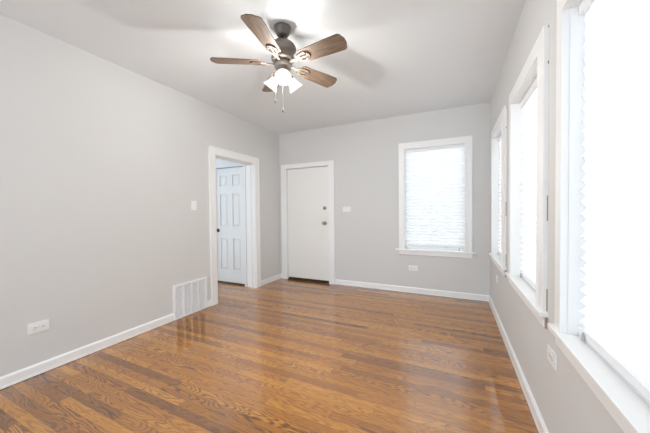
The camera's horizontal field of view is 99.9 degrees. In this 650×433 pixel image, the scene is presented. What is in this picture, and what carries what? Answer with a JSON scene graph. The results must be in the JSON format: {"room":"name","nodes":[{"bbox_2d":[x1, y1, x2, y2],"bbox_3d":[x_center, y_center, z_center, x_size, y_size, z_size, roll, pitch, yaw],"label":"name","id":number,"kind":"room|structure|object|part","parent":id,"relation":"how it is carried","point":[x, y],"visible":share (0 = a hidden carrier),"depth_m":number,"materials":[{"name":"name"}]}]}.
{"room":"empty living room","nodes":[
{"label":"empty living room","id":0,"kind":"room"},
{"bbox_2d":[0,14,280,376],"bbox_3d":[-2.332,-0.104,1.957,0.156,2.620,6.766,0,1,25],"label":"wall","id":1,"kind":"structure","parent":0,"point":[103,163],"depth_m":2.42,"materials":[{"name":"white paint"}]},
{"bbox_2d":[27,319,48,334],"bbox_3d":[-2.182,0.842,2.080,0.010,0.080,0.122,0,1,25],"label":"wall outlet","id":2,"kind":"object","parent":1,"relation":"attached to","point":[43,325],"visible":1,"depth_m":2.07,"materials":[{"name":"white plastic"}]},
{"bbox_2d":[0,273,280,389],"bbox_3d":[-2.240,1.161,1.945,0.018,0.082,6.766,0,1,25],"label":"baseboard","id":3,"kind":"structure","parent":1,"relation":"attached to","point":[10,379],"depth_m":2.32,"materials":[{"name":"white paint"}]},
{"bbox_2d":[173,277,207,320],"bbox_3d":[-1.608,0.973,3.285,0.024,0.392,0.457,0,1,25],"label":"air vent","id":4,"kind":"object","parent":1,"relation":"in","point":[190,297],"visible":1,"depth_m":3.26,"materials":[{"name":"white metal"}]},
{"bbox_2d":[191,201,196,209],"bbox_3d":[-1.596,-0.133,3.328,0.010,0.116,0.074,0,1,25],"label":"light switch","id":5,"kind":"object","parent":1,"relation":"attached to","point":[193,203],"visible":1,"depth_m":3.32,"materials":[{"name":"white plastic"}]},
{"bbox_2d":[208,145,260,305],"bbox_3d":[-1.357,0.113,4.027,0.206,2.083,0.992,0,1,25],"label":"door frame","id":6,"kind":"structure","parent":1,"relation":"in","point":[252,163],"depth_m":4.34,"materials":[{"name":"white paint"}]},
{"bbox_2d":[215,158,247,286],"bbox_3d":[-2.204,-0.165,4.936,2.144,2.620,0.120,0,1,25],"label":"wall","id":7,"kind":"structure","parent":0,"point":[216,160],"depth_m":4.46,"materials":[{"name":"white paint"}]},
{"bbox_2d":[216,162,246,286],"bbox_3d":[-1.623,0.115,4.642,0.795,2.060,0.151,0,1,25],"label":"door","id":8,"kind":"structure","parent":7,"relation":"in","point":[230,182],"depth_m":4.61,"materials":[{"name":"white paint"}]},
{"bbox_2d":[0,0,524,133],"bbox_3d":[-1.696,-1.466,1.713,5.803,0.100,6.926,0,1,25],"label":"ceiling","id":9,"kind":"structure","parent":0,"point":[401,57],"depth_m":2.31,"materials":[{"name":"white paint"}]},
{"bbox_2d":[210,14,346,112],"bbox_3d":[-0.300,-1.116,2.061,1.007,0.641,1.022,0,1,25],"label":"ceiling fan","id":10,"kind":"object","parent":9,"relation":"hanging from","point":[282,50],"visible":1,"depth_m":2.01,"materials":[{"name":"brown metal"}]},
{"bbox_3d":[-0.665,-1.165,2.052,0.373,0.006,0.138,-1,14,-5],"label":"blade","id":11,"kind":"part","parent":10,"relation":"part of","materials":[{"name":"brown wood"}]},
{"bbox_3d":[-0.397,-1.162,1.747,0.138,0.006,0.373,13,4,12],"label":"blade","id":12,"kind":"part","parent":10,"relation":"part of","materials":[{"name":"brown wood"}]},
{"bbox_3d":[-0.425,-1.025,2.123,0.113,0.124,0.120,-1,1,-35],"label":"lamp shade","id":13,"kind":"part","parent":10,"relation":"part of","materials":[{"name":"white glass"}]},
{"bbox_3d":[-0.457,-1.175,2.401,0.138,0.006,0.373,-15,7,-22],"label":"blade","id":14,"kind":"part","parent":10,"relation":"part of","materials":[{"name":"brown wood"}]},
{"bbox_3d":[-0.298,-1.024,1.977,0.113,0.124,0.120,0,1,25],"label":"lamp shade","id":15,"kind":"part","parent":10,"relation":"part of","materials":[{"name":"white glass"}]},
{"bbox_3d":[-0.231,-1.028,2.150,0.116,0.124,0.122,0,1,25],"label":"lamp shade","id":16,"kind":"part","parent":10,"relation":"part of","materials":[{"name":"white glass"}]},
{"bbox_3d":[-0.061,-1.177,2.311,0.373,0.006,0.138,-2,-11,-41],"label":"blade","id":17,"kind":"part","parent":10,"relation":"part of","materials":[{"name":"brown wood"}]},
{"bbox_3d":[-0.024,-1.169,1.907,0.373,0.006,0.138,0,-12,31],"label":"blade","id":18,"kind":"part","parent":10,"relation":"part of","materials":[{"name":"brown wood"}]},
{"bbox_2d":[0,278,538,432],"bbox_3d":[-1.669,1.254,1.768,5.803,0.100,6.926,0,1,25],"label":"floor","id":19,"kind":"structure","parent":0,"point":[281,355],"depth_m":2.05,"materials":[{"name":"brown wood"}]},
{"bbox_2d":[279,102,489,294],"bbox_3d":[0.725,-0.183,4.347,3.659,2.620,0.160,0,1,25],"label":"wall","id":20,"kind":"structure","parent":0,"point":[364,154],"depth_m":4.16,"materials":[{"name":"white paint"}]},
{"bbox_2d":[281,160,334,284],"bbox_3d":[-0.288,0.100,4.795,1.040,2.057,0.222,0,1,25],"label":"door","id":21,"kind":"structure","parent":20,"relation":"in","point":[307,189],"depth_m":4.74,"materials":[{"name":"white paint"}]},
{"bbox_2d":[343,207,350,211],"bbox_3d":[0.351,-0.119,4.430,0.140,0.082,0.010,0,1,25],"label":"light switch","id":22,"kind":"object","parent":20,"relation":"attached to","point":[345,209],"visible":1,"depth_m":4.43,"materials":[{"name":"white plastic"}]},
{"bbox_2d":[281,273,488,301],"bbox_3d":[0.680,1.084,4.301,3.303,0.082,0.018,0,1,25],"label":"baseboard","id":23,"kind":"structure","parent":20,"relation":"attached to","point":[469,296],"depth_m":3.99,"materials":[{"name":"white paint"}]},
{"bbox_2d":[408,265,417,270],"bbox_3d":[1.292,0.761,4.010,0.132,0.078,0.010,0,1,25],"label":"wall outlet","id":24,"kind":"object","parent":20,"relation":"attached to","point":[410,268],"visible":1,"depth_m":4.01,"materials":[{"name":"white plastic"}]},
{"bbox_2d":[396,135,475,257],"bbox_3d":[1.566,-0.261,3.927,1.056,1.640,0.202,0,1,25],"label":"window","id":25,"kind":"structure","parent":20,"relation":"in","point":[467,252],"depth_m":3.84,"materials":[{"name":"white paint"}]},
{"bbox_2d":[405,144,464,250],"bbox_3d":[1.554,-0.256,3.901,0.790,1.459,0.042,0,1,25],"label":"blind","id":26,"kind":"object","parent":25,"relation":"attached to","point":[435,176],"visible":1,"depth_m":3.89,"materials":[{"name":"fabric"}]},
{"bbox_3d":[1.563,0.423,3.918,0.790,0.030,0.024,0,1,25],"label":"rail","id":27,"kind":"part","parent":26,"relation":"part of","materials":[{"name":"white plastic"}]},
{"bbox_3d":[1.589,-0.258,3.974,0.784,1.472,0.028,0,1,25],"label":"sash","id":28,"kind":"part","parent":25,"relation":"part of","materials":[{"name":"white paint"}]},
{"bbox_3d":[1.574,0.490,3.942,1.056,0.022,0.202,0,1,25],"label":"sill","id":29,"kind":"part","parent":25,"relation":"part of","materials":[{"name":"white paint"}]},
{"bbox_2d":[490,0,623,432],"bbox_3d":[0.820,-0.106,0.478,0.200,2.620,6.766,0,1,25],"label":"wall","id":30,"kind":"structure","parent":0,"point":[565,402],"depth_m":1.48,"materials":[{"name":"white paint"}]},
{"bbox_2d":[489,106,506,276],"bbox_3d":[1.897,-0.235,2.872,0.202,1.549,0.960,0,1,25],"label":"window","id":31,"kind":"structure","parent":30,"relation":"in","point":[500,127],"depth_m":2.98,"materials":[{"name":"white paint"}]},
{"bbox_3d":[1.905,0.466,2.886,0.202,0.022,0.960,0,1,25],"label":"sill","id":32,"kind":"part","parent":31,"relation":"part of","materials":[{"name":"white paint"}]},
{"bbox_2d":[498,134,500,255],"bbox_3d":[1.887,-0.227,2.877,0.042,1.352,0.704,0,1,25],"label":"blind","id":33,"kind":"object","parent":31,"relation":"attached to","point":[499,137],"visible":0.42,"depth_m":3.13,"materials":[{"name":"fabric"}]},
{"bbox_2d":[489,295,548,432],"bbox_3d":[0.734,1.159,0.550,0.018,0.082,6.766,0,1,25],"label":"baseboard","id":34,"kind":"structure","parent":30,"relation":"attached to","point":[538,420],"depth_m":1.87,"materials":[{"name":"white paint"}]},
{"bbox_2d":[505,24,548,328],"bbox_3d":[1.395,-0.209,1.801,0.202,1.549,1.001,0,1,25],"label":"window","id":35,"kind":"structure","parent":30,"relation":"in","point":[537,62],"depth_m":1.52,"materials":[{"name":"white paint"}]},
{"bbox_3d":[1.402,0.493,1.815,0.202,0.022,1.001,0,1,25],"label":"sill","id":36,"kind":"part","parent":35,"relation":"part of","materials":[{"name":"white paint"}]},
{"bbox_2d":[520,77,536,290],"bbox_3d":[1.384,-0.200,1.807,0.042,1.352,0.749,0,1,25],"label":"blind","id":37,"kind":"object","parent":35,"relation":"attached to","point":[528,103],"visible":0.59,"depth_m":1.93,"materials":[{"name":"fabric"}]},
{"bbox_3d":[1.394,0.453,1.818,0.024,0.030,0.749,0,1,25],"label":"rail","id":38,"kind":"part","parent":37,"relation":"part of","materials":[{"name":"white"}]},
{"bbox_2d":[547,344,556,370],"bbox_3d":[1.104,0.684,1.331,0.010,0.074,0.128,0,1,25],"label":"wall outlet","id":39,"kind":"object","parent":30,"relation":"attached to","point":[552,357],"visible":1,"depth_m":1.31,"materials":[{"name":"white plastic"}]},
{"bbox_2d":[547,0,649,432],"bbox_3d":[0.912,-0.185,0.771,0.202,1.545,0.992,0,1,25],"label":"window","id":40,"kind":"structure","parent":30,"relation":"in","point":[626,407],"depth_m":1.14,"materials":[{"name":"white paint"}]},
{"bbox_3d":[0.847,-0.225,0.800,0.029,1.465,0.942,0,1,25],"label":"casing","id":41,"kind":"part","parent":40,"relation":"part of","materials":[{"name":"white paint"}]},
{"bbox_3d":[0.919,0.518,0.785,0.202,0.022,0.992,0,1,25],"label":"sill","id":42,"kind":"part","parent":40,"relation":"part of","materials":[{"name":"white paint"}]},
{"bbox_2d":[577,0,649,404],"bbox_3d":[0.896,-0.174,0.778,0.042,1.352,0.772,0,1,25],"label":"blind","id":43,"kind":"object","parent":40,"relation":"attached to","point":[616,84],"visible":1,"depth_m":0.88,"materials":[{"name":"fabric"}]},
{"bbox_3d":[1.016,-0.175,1.071,0.004,1.280,0.002,0,1,25],"label":"lift cord","id":44,"kind":"part","parent":43,"relation":"part of","materials":[{"name":"white fabric"}]},
{"bbox_3d":[0.906,0.478,0.790,0.024,0.030,0.772,0,1,25],"label":"rail","id":45,"kind":"part","parent":43,"relation":"part of","materials":[{"name":"white"}]}
]}

